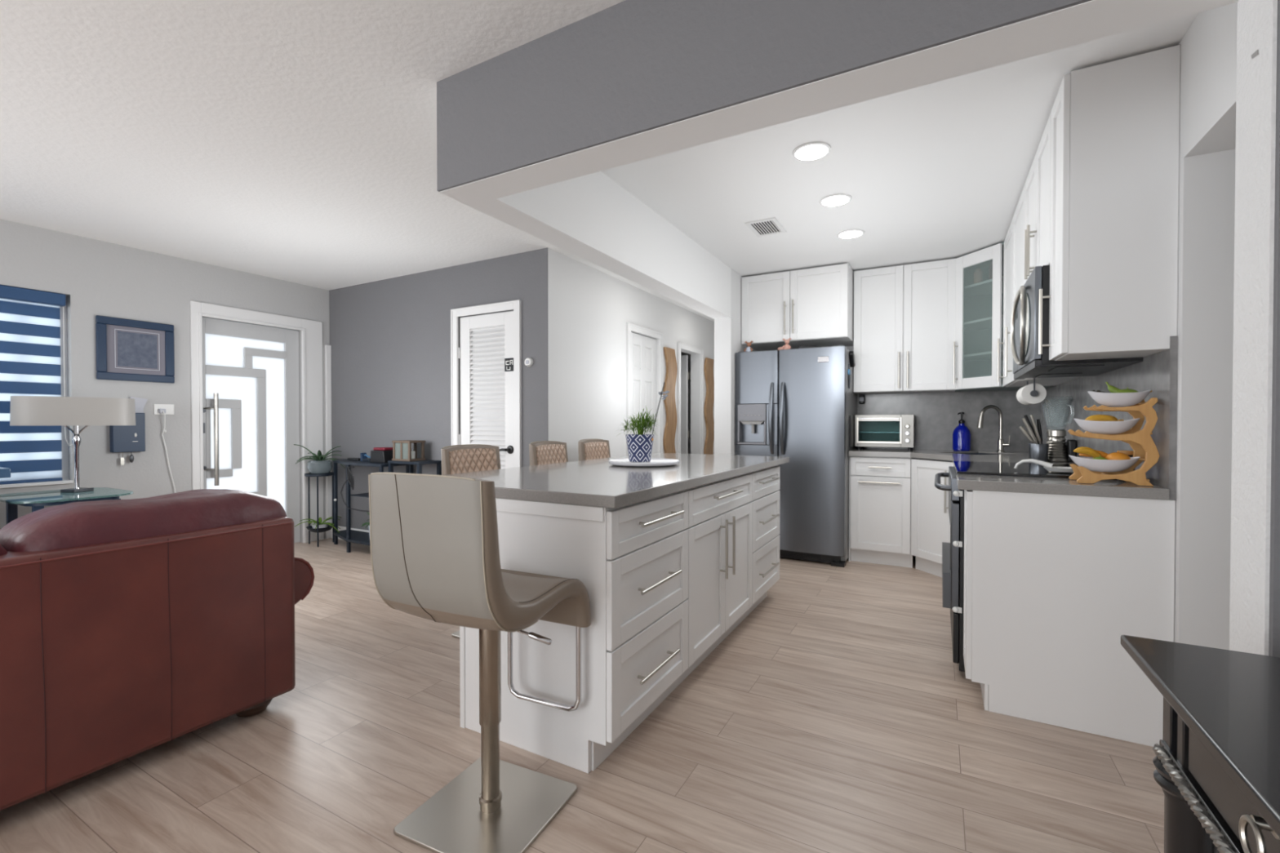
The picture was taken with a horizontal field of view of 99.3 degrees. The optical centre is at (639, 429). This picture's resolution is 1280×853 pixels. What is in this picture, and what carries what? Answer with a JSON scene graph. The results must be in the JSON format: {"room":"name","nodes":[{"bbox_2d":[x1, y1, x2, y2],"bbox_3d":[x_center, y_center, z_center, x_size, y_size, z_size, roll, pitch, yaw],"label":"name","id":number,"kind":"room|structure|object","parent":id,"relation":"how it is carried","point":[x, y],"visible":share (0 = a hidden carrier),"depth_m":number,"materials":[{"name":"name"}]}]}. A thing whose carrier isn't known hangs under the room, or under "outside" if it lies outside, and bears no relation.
{"room":"open-plan kitchen","nodes":[
{"label":"open-plan kitchen","id":0,"kind":"room"},
{"bbox_2d":[0,466,10,478],"bbox_3d":[-3.878,0.664,2.865,0.430,0.885,0.668,0,1,29],"label":"base cabinet","id":1,"kind":"object","parent":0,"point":[4,472],"visible":1,"depth_m":3.03,"materials":[{"name":"blue paint"}]},
{"bbox_2d":[0,218,329,542],"bbox_3d":[-3.894,-0.132,4.052,0.150,2.450,10.650,0,1,29],"label":"wall","id":2,"kind":"structure","parent":0,"point":[96,277],"depth_m":4.09,"materials":[{"name":"grey paint"}]},
{"bbox_2d":[0,295,73,488],"bbox_3d":[-4.315,-0.272,3.232,0.140,1.310,1.310,0,1,29],"label":"window","id":3,"kind":"structure","parent":2,"relation":"in","point":[65,480],"depth_m":3.79,"materials":[{"name":"white paint"}]},
{"bbox_2d":[0,284,72,484],"bbox_3d":[-4.282,-0.281,3.229,0.070,1.285,1.327,0,1,29],"label":"zebra blind","id":4,"kind":"object","parent":3,"relation":"attached to","point":[30,319],"visible":0.87,"depth_m":3.62,"materials":[{"name":"blue fabric"}]},
{"bbox_2d":[109,413,145,452],"bbox_3d":[-3.789,0.024,4.022,0.063,0.290,0.185,0,1,29],"label":"box","id":5,"kind":"object","parent":2,"relation":"attached to","point":[123,438],"visible":0.81,"depth_m":4.01,"materials":[{"name":"blue paint"}]},
{"bbox_2d":[129,396,147,408],"bbox_3d":[-3.777,-0.179,4.079,0.004,0.125,0.130,0,1,29],"label":"letter","id":6,"kind":"object","parent":5,"relation":"in","point":[140,403],"visible":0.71,"depth_m":4.09,"materials":[{"name":"grey paper"}]},
{"bbox_2d":[95,315,174,382],"bbox_3d":[-3.776,-0.587,4.079,0.024,0.456,0.450,0,1,29],"label":"framed picture","id":7,"kind":"object","parent":2,"relation":"attached to","point":[126,349],"visible":1,"depth_m":4.06,"materials":[{"name":"blue paint"}]},
{"bbox_2d":[117,331,157,368],"bbox_3d":[-3.773,-0.592,4.083,0.001,0.256,0.230,0,1,29],"label":"print","id":8,"kind":"object","parent":7,"relation":"attached to","point":[135,349],"depth_m":4.08,"materials":[{"name":"paper"}]},
{"bbox_2d":[153,404,173,414],"bbox_3d":[-3.693,-0.154,4.224,0.034,0.080,0.125,0,1,29],"label":"wall outlet","id":9,"kind":"object","parent":2,"relation":"attached to","point":[168,409],"visible":1,"depth_m":4.22,"materials":[{"name":"white plastic"}]},
{"bbox_2d":[161,410,175,493],"bbox_3d":[-3.668,0.469,4.246,0.042,1.224,0.093,0,1,29],"label":"power cord","id":10,"kind":"object","parent":9,"relation":"hanging from","point":[164,429],"visible":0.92,"depth_m":4.23,"materials":[{"name":"white plastic"}]},
{"bbox_2d":[190,300,324,542],"bbox_3d":[-3.373,0.023,4.855,0.131,2.122,1.061,0,1,29],"label":"door","id":11,"kind":"structure","parent":2,"relation":"in","point":[245,378],"depth_m":4.85,"materials":[{"name":"white paint"}]},
{"bbox_2d":[324,344,332,538],"bbox_3d":[-3.073,0.126,5.361,0.030,1.905,0.049,0,1,29],"label":"trim","id":12,"kind":"structure","parent":2,"relation":"attached to","point":[327,348],"depth_m":5.35,"materials":[{"name":"white paint"}]},
{"bbox_2d":[328,247,548,540],"bbox_3d":[-1.857,-0.140,4.778,2.720,2.450,0.134,0,1,29],"label":"wall","id":13,"kind":"structure","parent":0,"point":[390,338],"depth_m":4.79,"materials":[{"name":"grey paint"}]},
{"bbox_2d":[450,299,521,469],"bbox_3d":[-1.243,0.047,4.375,0.745,2.085,0.106,0,1,29],"label":"door","id":14,"kind":"structure","parent":13,"relation":"in","point":[491,396],"depth_m":4.39,"materials":[{"name":"white paint"}]},
{"bbox_2d":[504,357,513,371],"bbox_3d":[-1.026,-0.506,4.267,0.093,0.103,0.005,0,1,29],"label":"door sign","id":15,"kind":"object","parent":14,"relation":"attached to","point":[508,362],"visible":1,"depth_m":4.27,"materials":[{"name":"black plastic"}]},
{"bbox_2d":[0,0,1198,322],"bbox_3d":[-0.875,-1.387,2.377,7.040,0.100,10.650,0,1,29],"label":"ceiling","id":16,"kind":"structure","parent":0,"point":[295,141],"depth_m":2.60,"materials":[{"name":"white paint"}]},
{"bbox_2d":[745,217,786,237],"bbox_3d":[0.845,-1.347,3.637,0.200,0.009,0.295,0,1,29],"label":"ceiling vent","id":17,"kind":"object","parent":16,"relation":"in","point":[771,226],"visible":1,"depth_m":3.62,"materials":[{"name":"white paint"}]},
{"bbox_2d":[792,142,831,160],"bbox_3d":[0.828,-1.335,2.620,0.180,0.008,0.180,0,1,29],"label":"recessed light","id":18,"kind":"object","parent":16,"relation":"in","point":[811,151],"visible":1,"depth_m":2.61,"materials":[{"name":"white paint"}]},
{"bbox_2d":[819,193,852,207],"bbox_3d":[1.149,-1.342,3.193,0.180,0.008,0.180,0,1,29],"label":"recessed light","id":19,"kind":"object","parent":16,"relation":"in","point":[839,199],"visible":1,"depth_m":3.18,"materials":[{"name":"white paint"}]},
{"bbox_2d":[822,195,848,206],"bbox_3d":[1.149,-1.340,3.193,0.152,0.005,0.152,0,1,29],"label":"diffuser","id":20,"kind":"object","parent":19,"relation":"attached to","point":[828,201],"depth_m":3.19,"materials":[{"name":"white plastic"}]},
{"bbox_2d":[836,229,864,239],"bbox_3d":[1.458,-1.349,3.761,0.180,0.008,0.180,0,1,29],"label":"recessed light","id":21,"kind":"object","parent":16,"relation":"in","point":[850,233],"visible":1,"depth_m":3.75,"materials":[{"name":"white paint"}]},
{"bbox_2d":[839,231,862,238],"bbox_3d":[1.458,-1.347,3.761,0.152,0.005,0.152,0,1,29],"label":"diffuser","id":22,"kind":"object","parent":21,"relation":"attached to","point":[844,234],"depth_m":3.76,"materials":[{"name":"white plastic"}]},
{"bbox_2d":[0,537,1220,852],"bbox_3d":[-0.875,1.162,2.406,7.040,0.100,10.650,0,1,29],"label":"floor","id":23,"kind":"structure","parent":0,"point":[838,715],"depth_m":1.84,"materials":[{"name":"brown wood"}]},
{"bbox_2d":[0,487,133,524],"bbox_3d":[-3.639,0.754,3.437,0.680,0.692,0.540,0,1,29],"label":"side table","id":24,"kind":"object","parent":23,"relation":"on","point":[37,500],"visible":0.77,"depth_m":3.37,"materials":[{"name":"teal glass"}]},
{"bbox_2d":[9,395,135,492],"bbox_3d":[-3.676,0.101,3.547,0.262,0.612,0.568,1,1,43],"label":"table lamp","id":25,"kind":"object","parent":24,"relation":"on","point":[24,411],"visible":1,"depth_m":3.46,"materials":[{"name":"white fabric"}]},
{"bbox_2d":[0,488,314,810],"bbox_3d":[-2.326,0.686,1.399,0.904,0.875,2.477,0,1,29],"label":"sofa","id":26,"kind":"object","parent":23,"relation":"on","point":[129,628],"visible":1,"depth_m":1.75,"materials":[{"name":"red leather"}]},
{"bbox_2d":[0,544,7,555],"bbox_3d":[-2.134,0.496,1.299,0.421,0.470,0.810,0,1,29],"label":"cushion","id":27,"kind":"object","parent":26,"relation":"on","point":[3,548],"depth_m":1.57,"materials":[{"name":"red leather"}]},
{"bbox_2d":[0,488,287,551],"bbox_3d":[-1.757,0.484,1.985,0.426,0.485,0.784,0,1,29],"label":"cushion","id":28,"kind":"object","parent":26,"relation":"on","point":[82,526],"depth_m":1.80,"materials":[{"name":"red leather"}]},
{"bbox_2d":[304,471,333,546],"bbox_3d":[-3.003,0.747,5.101,0.248,0.668,0.248,0,1,29],"label":"plant stand","id":29,"kind":"object","parent":23,"relation":"on","point":[309,527],"visible":0.89,"depth_m":5.08,"materials":[{"name":"black metal"}]},
{"bbox_2d":[294,516,341,533],"bbox_3d":[-2.983,0.902,5.119,0.392,0.134,0.327,0,1,29],"label":"potted plant","id":30,"kind":"object","parent":29,"relation":"on","point":[321,525],"visible":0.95,"depth_m":5.09,"materials":[{"name":"green plant"}]},
{"bbox_2d":[304,471,333,476],"bbox_3d":[-3.003,0.425,5.098,0.248,0.023,0.248,0,1,29],"label":"tray","id":31,"kind":"object","parent":29,"relation":"on","point":[321,473],"depth_m":5.04,"materials":[{"name":"black metal"}]},
{"bbox_2d":[293,444,345,474],"bbox_3d":[-2.966,0.281,5.100,0.498,0.294,0.435,0,1,5],"label":"potted plant","id":32,"kind":"object","parent":29,"relation":"on","point":[319,457],"visible":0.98,"depth_m":5.06,"materials":[{"name":"green plant"}]},
{"bbox_2d":[306,524,333,533],"bbox_3d":[-3.003,0.937,5.103,0.228,0.051,0.228,0,1,29],"label":"tray","id":33,"kind":"object","parent":29,"relation":"on","point":[317,530],"depth_m":5.04,"materials":[{"name":"black metal"}]},
{"bbox_2d":[333,458,408,552],"bbox_3d":[-2.484,0.686,4.881,0.890,0.795,0.285,0,1,29],"label":"metal table","id":34,"kind":"object","parent":23,"relation":"on","point":[349,535],"visible":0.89,"depth_m":4.78,"materials":[{"name":"black metal"}]},
{"bbox_2d":[333,529,369,545],"bbox_3d":[-2.484,0.977,4.884,0.890,0.023,0.285,0,1,29],"label":"shelf","id":35,"kind":"object","parent":34,"relation":"attached to","point":[357,536],"depth_m":4.88,"materials":[{"name":"black metal"}]},
{"bbox_2d":[340,466,369,511],"bbox_3d":[-2.444,0.518,4.696,0.407,0.384,0.028,0,1,24],"label":"cable bundle","id":36,"kind":"object","parent":34,"relation":"hanging from","point":[349,475],"visible":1,"depth_m":4.72,"materials":[{"name":"black plastic"}]},
{"bbox_2d":[350,492,368,497],"bbox_3d":[-2.301,0.581,4.788,0.420,0.008,0.250,0,1,29],"label":"shelf","id":37,"kind":"object","parent":34,"relation":"attached to","point":[363,495],"depth_m":4.76,"materials":[{"name":"black metal"}]},
{"bbox_2d":[360,453,370,462],"bbox_3d":[-2.433,0.251,4.862,0.150,0.075,0.070,0,1,29],"label":"charger","id":38,"kind":"object","parent":34,"relation":"on","point":[363,456],"visible":0.79,"depth_m":4.87,"materials":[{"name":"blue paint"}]},
{"bbox_2d":[369,447,397,462],"bbox_3d":[-2.242,0.225,4.757,0.199,0.130,0.130,0,1,29],"label":"storage box","id":39,"kind":"object","parent":34,"relation":"on","point":[380,455],"visible":0.84,"depth_m":4.70,"materials":[{"name":"black plastic"}]},
{"bbox_2d":[387,459,441,475],"bbox_3d":[-1.874,0.647,4.578,0.436,0.881,0.244,0,1,29],"label":"metal table","id":40,"kind":"object","parent":23,"relation":"on","point":[419,463],"visible":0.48,"depth_m":4.56,"materials":[{"name":"black metal"}]},
{"bbox_2d":[391,440,425,461],"bbox_3d":[-1.957,0.180,4.599,0.226,0.168,0.160,0,1,29],"label":"lantern","id":41,"kind":"object","parent":40,"relation":"on","point":[411,455],"visible":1,"depth_m":4.56,"materials":[{"name":"brown wood"}]},
{"bbox_2d":[440,444,500,638],"bbox_3d":[-0.775,0.598,2.979,0.531,1.016,0.414,0,1,31],"label":"bar stool","id":42,"kind":"object","parent":23,"relation":"on","point":[468,458],"visible":0.17,"depth_m":3.06,"materials":[{"name":"beige metal"}]},
{"bbox_2d":[368,472,591,852],"bbox_3d":[-0.450,0.614,1.577,0.414,1.016,0.531,0,1,25],"label":"bar stool","id":43,"kind":"object","parent":23,"relation":"on","point":[434,540],"visible":1,"depth_m":1.44,"materials":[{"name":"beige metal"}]},
{"bbox_2d":[528,440,568,466],"bbox_3d":[-0.429,0.590,3.608,0.531,1.016,0.414,0,1,25],"label":"bar stool","id":44,"kind":"object","parent":23,"relation":"on","point":[540,452],"visible":0.2,"depth_m":3.67,"materials":[{"name":"beige leather"}]},
{"bbox_2d":[577,438,610,460],"bbox_3d":[-0.164,0.585,4.090,0.531,1.016,0.414,0,1,27],"label":"bar stool","id":45,"kind":"object","parent":23,"relation":"on","point":[588,449],"visible":0.16,"depth_m":4.16,"materials":[{"name":"beige leather"}]},
{"bbox_2d":[459,465,780,773],"bbox_3d":[0.137,0.672,2.781,0.700,0.872,2.098,0,1,29],"label":"kitchen island","id":46,"kind":"object","parent":23,"relation":"on","point":[667,579],"visible":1,"depth_m":1.91,"materials":[{"name":"white paint"}]},
{"bbox_2d":[444,453,789,508],"bbox_3d":[0.020,0.214,2.926,1.017,0.039,2.258,0,1,29],"label":"island countertop","id":47,"kind":"structure","parent":46,"relation":"on","point":[596,482],"depth_m":2.31,"materials":[{"name":"grey stone"}]},
{"bbox_2d":[608,457,679,466],"bbox_3d":[0.022,0.180,2.958,0.388,0.022,0.388,0,1,29],"label":"round tray","id":48,"kind":"object","parent":47,"relation":"on","point":[655,462],"visible":0.83,"depth_m":2.84,"materials":[{"name":"white ceramic"}]},
{"bbox_2d":[617,405,658,462],"bbox_3d":[-0.013,0.022,2.961,0.268,0.306,0.270,0,1,-36],"label":"potted plant","id":49,"kind":"object","parent":48,"relation":"on","point":[639,446],"visible":0.99,"depth_m":2.90,"materials":[{"name":"green plant"}]},
{"bbox_2d":[651,382,669,440],"bbox_3d":[0.107,-0.095,2.928,0.107,0.319,0.039,0,1,-3],"label":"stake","id":50,"kind":"object","parent":49,"relation":"in","point":[660,393],"visible":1,"depth_m":2.93,"materials":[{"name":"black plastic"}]},
{"bbox_2d":[735,345,857,567],"bbox_3d":[1.374,0.188,4.775,0.897,1.794,0.832,0,1,29],"label":"refrigerator","id":51,"kind":"object","parent":23,"relation":"on","point":[798,404],"depth_m":4.41,"materials":[{"name":"grey metal"}]},
{"bbox_2d":[777,337,791,350],"bbox_3d":[1.222,-0.714,4.600,0.118,0.111,0.067,0,1,29],"label":"figurine","id":52,"kind":"object","parent":51,"relation":"on","point":[786,346],"visible":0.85,"depth_m":4.58,"materials":[{"name":"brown ceramic"}]},
{"bbox_2d":[848,351,855,367],"bbox_3d":[1.755,-0.577,4.495,0.032,0.126,0.135,0,1,29],"label":"clip","id":53,"kind":"object","parent":51,"relation":"attached to","point":[851,356],"visible":1,"depth_m":4.46,"materials":[{"name":"black plastic"}]},
{"bbox_2d":[848,455,914,568],"bbox_3d":[2.040,0.651,4.570,0.470,0.872,0.638,0,1,29],"label":"base cabinet","id":54,"kind":"object","parent":23,"relation":"on","point":[880,487],"visible":0.99,"depth_m":4.33,"materials":[{"name":"white paint"}]},
{"bbox_2d":[848,448,1075,464],"bbox_3d":[2.158,0.203,3.864,1.339,0.039,1.711,0,1,29],"label":"countertop","id":55,"kind":"structure","parent":54,"relation":"on","point":[942,455],"depth_m":4.09,"materials":[{"name":"grey stone"}]},
{"bbox_2d":[849,415,855,448],"bbox_3d":[1.838,0.021,4.668,0.010,0.270,0.450,0,1,29],"label":"toaster","id":56,"kind":"object","parent":55,"relation":"on","point":[851,417],"visible":0.56,"depth_m":4.52,"materials":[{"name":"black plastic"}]},
{"bbox_2d":[854,414,915,450],"bbox_3d":[2.091,0.026,4.639,0.450,0.296,0.335,0,1,29],"label":"toaster oven","id":57,"kind":"object","parent":55,"relation":"on","point":[870,430],"visible":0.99,"depth_m":4.61,"materials":[{"name":"white metal"}]},
{"bbox_2d":[952,412,971,450],"bbox_3d":[2.658,0.017,4.490,0.134,0.318,0.134,0,1,29],"label":"soap dispenser","id":58,"kind":"object","parent":55,"relation":"on","point":[962,435],"visible":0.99,"depth_m":4.44,"materials":[{"name":"blue glass"}]},
{"bbox_2d":[933,453,1004,462],"bbox_3d":[2.566,0.286,4.131,0.440,0.188,0.383,0,1,-16],"label":"sink","id":59,"kind":"object","parent":55,"relation":"in","point":[956,453],"visible":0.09,"depth_m":4.30,"materials":[{"name":"silver metal"}]},
{"bbox_2d":[977,404,1010,452],"bbox_3d":[2.750,-0.005,4.246,0.248,0.367,0.079,0,1,2],"label":"faucet","id":60,"kind":"object","parent":55,"relation":"on","point":[1001,444],"visible":1,"depth_m":4.24,"materials":[{"name":"silver metal"}]},
{"bbox_2d":[1018,414,1048,462],"bbox_3d":[2.324,0.052,3.208,0.145,0.276,0.096,0,1,29],"label":"holder","id":61,"kind":"object","parent":55,"relation":"on","point":[1039,451],"visible":0.92,"depth_m":3.19,"materials":[{"name":"silver metal"}]},
{"bbox_2d":[1040,396,1076,462],"bbox_3d":[2.461,-0.001,3.203,0.170,0.383,0.175,0,1,29],"label":"blender","id":62,"kind":"object","parent":55,"relation":"on","point":[1059,451],"visible":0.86,"depth_m":3.17,"materials":[{"name":"silver metal"}]},
{"bbox_2d":[1040,399,1074,429],"bbox_3d":[2.457,-0.086,3.205,0.160,0.177,0.175,0,1,29],"label":"jar","id":63,"kind":"object","parent":62,"relation":"on","point":[1072,400],"depth_m":3.22,"materials":[{"name":"clear glass"}]},
{"bbox_2d":[911,458,953,577],"bbox_3d":[2.573,0.661,4.133,0.903,0.862,0.884,0,1,29],"label":"base cabinet","id":64,"kind":"object","parent":23,"relation":"on","point":[929,504],"visible":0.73,"depth_m":4.06,"materials":[{"name":"white paint"}]},
{"bbox_2d":[934,461,1117,677],"bbox_3d":[1.826,0.648,2.629,0.707,0.924,0.776,0,1,29],"label":"range","id":65,"kind":"object","parent":23,"relation":"on","point":[953,552],"visible":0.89,"depth_m":2.44,"materials":[{"name":"black metal"}]},
{"bbox_2d":[934,472,951,491],"bbox_3d":[1.551,0.263,2.784,0.072,0.026,0.742,0,1,29],"label":"handle","id":66,"kind":"object","parent":65,"relation":"in","point":[937,477],"depth_m":2.61,"materials":[{"name":"grey metal"}]},
{"bbox_2d":[948,490,959,608],"bbox_3d":[1.593,0.568,2.764,0.034,0.480,0.745,0,1,29],"label":"oven","id":67,"kind":"object","parent":65,"relation":"in","point":[953,504],"depth_m":2.44,"materials":[{"name":"black metal"}]},
{"bbox_2d":[953,461,1117,480],"bbox_3d":[1.867,0.201,2.607,0.618,0.029,0.766,0,1,29],"label":"cooktop","id":68,"kind":"object","parent":65,"relation":"in","point":[971,468],"depth_m":2.50,"materials":[{"name":"glass"}]},
{"bbox_2d":[1013,458,1073,472],"bbox_3d":[1.790,0.160,2.378,0.248,0.054,0.116,0,1,29],"label":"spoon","id":69,"kind":"object","parent":65,"relation":"on","point":[1048,466],"visible":0.81,"depth_m":2.39,"materials":[{"name":"white ceramic"}]},
{"bbox_2d":[1043,466,1073,472],"bbox_3d":[1.835,0.177,2.354,0.145,0.020,0.116,0,1,29],"label":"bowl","id":70,"kind":"object","parent":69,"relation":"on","point":[1059,469],"depth_m":2.33,"materials":[{"name":"white ceramic"}]},
{"bbox_2d":[963,489,1175,746],"bbox_3d":[1.643,0.679,2.146,0.618,0.872,0.260,0,1,29],"label":"base cabinet","id":71,"kind":"object","parent":23,"relation":"on","point":[1053,584],"visible":0.86,"depth_m":2.02,"materials":[{"name":"white paint"}]},
{"bbox_2d":[955,474,1168,500],"bbox_3d":[1.618,0.223,2.148,0.631,0.039,0.275,0,1,29],"label":"countertop","id":72,"kind":"structure","parent":71,"relation":"on","point":[1104,488],"depth_m":2.05,"materials":[{"name":"grey stone"}]},
{"bbox_2d":[1067,397,1159,486],"bbox_3d":[1.784,0.045,2.058,0.237,0.317,0.154,0,1,29],"label":"fruit stand","id":73,"kind":"object","parent":72,"relation":"on","point":[1143,446],"visible":0.92,"depth_m":1.99,"materials":[{"name":"brown wood"}]},
{"bbox_2d":[1068,454,1140,471],"bbox_3d":[1.765,0.132,2.069,0.212,0.061,0.128,0,1,29],"label":"bowl","id":74,"kind":"object","parent":73,"relation":"on","point":[1096,465],"visible":0.93,"depth_m":2.03,"materials":[{"name":"white ceramic"}]},
{"bbox_2d":[1073,446,1101,457],"bbox_3d":[1.731,0.095,2.092,0.110,0.055,0.027,0,1,9],"label":"banana","id":75,"kind":"object","parent":74,"relation":"in","point":[1082,450],"visible":0.77,"depth_m":2.08,"materials":[{"name":"yellow food"}]},
{"bbox_2d":[1105,450,1130,460],"bbox_3d":[1.796,0.110,2.043,0.075,0.060,0.060,0,1,29],"label":"mango","id":76,"kind":"object","parent":74,"relation":"in","point":[1117,455],"visible":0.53,"depth_m":2.03,"materials":[{"name":"orange food"}]},
{"bbox_2d":[1073,417,1140,434],"bbox_3d":[1.770,-0.011,2.065,0.196,0.061,0.128,0,1,29],"label":"bowl","id":77,"kind":"object","parent":73,"relation":"on","point":[1093,427],"visible":0.94,"depth_m":2.03,"materials":[{"name":"white ceramic"}]},
{"bbox_2d":[1084,414,1121,421],"bbox_3d":[1.750,-0.039,2.058,0.116,0.032,0.027,0,1,21],"label":"banana","id":78,"kind":"object","parent":77,"relation":"in","point":[1095,417],"visible":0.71,"depth_m":2.05,"materials":[{"name":"yellow food"}]},
{"bbox_2d":[1087,390,1151,406],"bbox_3d":[1.802,-0.115,2.046,0.184,0.061,0.128,0,1,29],"label":"bowl","id":79,"kind":"object","parent":73,"relation":"on","point":[1108,399],"visible":0.98,"depth_m":2.01,"materials":[{"name":"white ceramic"}]},
{"bbox_2d":[1120,635,1279,852],"bbox_3d":[0.711,0.753,0.271,0.430,0.768,1.345,0,1,29],"label":"console table","id":80,"kind":"object","parent":23,"relation":"on","point":[1216,762],"visible":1,"depth_m":0.74,"materials":[{"name":"black wood"}]},
{"bbox_2d":[547,248,714,462],"bbox_3d":[0.116,-0.150,5.667,0.120,2.450,3.556,0,1,29],"label":"wall","id":81,"kind":"structure","parent":0,"point":[589,309],"depth_m":4.69,"materials":[{"name":"white paint"}]},
{"bbox_2d":[626,322,662,455],"bbox_3d":[0.033,0.037,5.426,0.079,2.080,0.730,0,1,29],"label":"door","id":82,"kind":"structure","parent":81,"relation":"in","point":[641,350],"depth_m":5.43,"materials":[{"name":"white paint"}]},
{"bbox_2d":[662,346,677,453],"bbox_3d":[0.330,-0.201,5.898,0.029,1.345,0.298,0,1,29],"label":"board","id":83,"kind":"object","parent":81,"relation":"attached to","point":[668,441],"visible":0.7,"depth_m":5.87,"materials":[{"name":"brown wood"}]},
{"bbox_2d":[676,342,703,453],"bbox_3d":[0.280,0.042,6.575,0.754,2.045,0.720,0,1,29],"label":"door","id":84,"kind":"structure","parent":81,"relation":"in","point":[683,375],"depth_m":6.69,"materials":[{"name":"white paint"}]},
{"bbox_2d":[703,357,714,454],"bbox_3d":[0.883,-0.217,6.905,0.029,1.355,0.311,0,1,29],"label":"board","id":85,"kind":"object","parent":81,"relation":"attached to","point":[708,362],"visible":0.8,"depth_m":6.86,"materials":[{"name":"brown wood"}]},
{"bbox_2d":[680,351,690,453],"bbox_3d":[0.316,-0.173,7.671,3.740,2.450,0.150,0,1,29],"label":"door frame","id":86,"kind":"structure","parent":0,"point":[682,353],"depth_m":7.39,"materials":[{"name":"white paint"}]},
{"bbox_2d":[714,268,757,454],"bbox_3d":[0.954,-0.144,5.106,0.150,2.450,1.030,0,1,29],"label":"wall","id":87,"kind":"structure","parent":0,"point":[727,331],"depth_m":4.66,"materials":[{"name":"white paint"}]},
{"bbox_2d":[436,0,1239,319],"bbox_3d":[0.917,-1.134,2.842,2.256,0.418,2.952,0,1,29],"label":"ceiling beam","id":88,"kind":"structure","parent":87,"relation":"attached to","point":[526,134],"depth_m":1.67,"materials":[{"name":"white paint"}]},
{"bbox_2d":[846,346,933,460],"bbox_3d":[2.227,-0.141,4.908,2.570,2.450,0.150,0,1,29],"label":"wall","id":89,"kind":"structure","parent":0,"point":[851,348],"depth_m":4.96,"materials":[{"name":"white paint"}]},
{"bbox_2d":[741,263,853,351],"bbox_3d":[1.432,-1.055,4.873,0.894,0.598,0.658,0,1,29],"label":"upper cabinet","id":90,"kind":"object","parent":89,"relation":"attached to","point":[813,306],"visible":0.94,"depth_m":4.61,"materials":[{"name":"white paint"}]},
{"bbox_2d":[853,257,956,394],"bbox_3d":[2.228,-0.832,4.592,0.760,1.038,0.388,0,1,29],"label":"upper cabinet","id":91,"kind":"object","parent":89,"relation":"attached to","point":[904,316],"visible":1,"depth_m":4.45,"materials":[{"name":"white paint"}]},
{"bbox_2d":[857,390,1039,451],"bbox_3d":[2.573,-0.050,4.621,1.345,0.527,0.019,0,1,29],"label":"backsplash","id":92,"kind":"structure","parent":89,"relation":"attached to","point":[936,416],"depth_m":4.56,"materials":[{"name":"grey tile"}]},
{"bbox_2d":[953,242,1050,391],"bbox_3d":[2.761,-0.827,4.167,0.622,1.038,0.616,0,1,29],"label":"upper cabinet","id":93,"kind":"object","parent":89,"relation":"attached to","point":[980,305],"visible":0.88,"depth_m":4.25,"materials":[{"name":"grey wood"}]},
{"bbox_2d":[973,268,982,284],"bbox_3d":[2.618,-1.177,4.207,0.060,0.120,0.060,0,1,29],"label":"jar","id":94,"kind":"object","parent":93,"relation":"on","point":[978,274],"visible":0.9,"depth_m":4.18,"materials":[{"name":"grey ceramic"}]},
{"bbox_2d":[964,275,1003,360],"bbox_3d":[2.788,-0.840,4.178,0.550,0.553,0.545,0,1,29],"label":"shelf","id":95,"kind":"object","parent":93,"relation":"attached to","point":[979,308],"depth_m":4.46,"materials":[{"name":"white paint"}]},
{"bbox_2d":[1028,443,1048,462],"bbox_3d":[2.345,0.138,3.197,0.096,0.105,0.096,0,1,29],"label":"cup","id":96,"kind":"object","parent":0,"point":[1039,451],"depth_m":3.16,"materials":[{"name":"silver metal"}]},
{"bbox_2d":[1173,2,1237,649],"bbox_3d":[2.652,-0.113,2.392,0.900,2.450,3.850,0,1,29],"label":"wall","id":97,"kind":"structure","parent":0,"point":[1208,48],"depth_m":1.81,"materials":[{"name":"white paint"}]},
{"bbox_2d":[1024,112,1051,284],"bbox_3d":[2.015,-1.010,2.532,0.358,0.635,0.770,0,1,29],"label":"upper cabinet","id":98,"kind":"object","parent":97,"relation":"attached to","point":[1037,184],"visible":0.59,"depth_m":2.54,"materials":[{"name":"white paint"}]},
{"bbox_2d":[1010,265,1142,379],"bbox_3d":[1.994,-0.477,2.550,0.406,0.425,0.764,0,1,29],"label":"microwave","id":99,"kind":"object","parent":98,"relation":"attached to","point":[1027,362],"visible":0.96,"depth_m":2.38,"materials":[{"name":"silver metal"}]},
{"bbox_2d":[996,184,1082,386],"bbox_3d":[2.468,-0.816,3.357,0.358,1.041,1.102,0,1,29],"label":"upper cabinet","id":100,"kind":"object","parent":97,"relation":"attached to","point":[1014,242],"visible":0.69,"depth_m":3.42,"materials":[{"name":"white paint"}]},
{"bbox_2d":[1016,377,1046,404],"bbox_3d":[2.307,-0.220,3.208,0.116,0.148,0.282,0,1,29],"label":"paper towel holder","id":101,"kind":"object","parent":100,"relation":"attached to","point":[1032,393],"visible":0.98,"depth_m":3.10,"materials":[{"name":"white paper"}]},
{"bbox_2d":[1040,335,1177,500],"bbox_3d":[2.505,-0.052,3.082,0.019,0.567,2.745,0,1,29],"label":"backsplash","id":102,"kind":"structure","parent":97,"relation":"attached to","point":[1157,372],"depth_m":2.18,"materials":[{"name":"grey tile"}]},
{"bbox_2d":[1038,44,1180,360],"bbox_3d":[1.763,-0.801,2.075,0.358,1.041,0.272,0,1,29],"label":"upper cabinet","id":103,"kind":"object","parent":97,"relation":"attached to","point":[1115,125],"visible":0.99,"depth_m":1.95,"materials":[{"name":"white paint"}]},
{"bbox_2d":[1229,0,1279,657],"bbox_3d":[1.370,-0.097,1.017,0.320,2.450,0.155,0,1,29],"label":"door frame","id":104,"kind":"object","parent":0,"point":[1255,549],"visible":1,"depth_m":1.07,"materials":[{"name":"white paint"}]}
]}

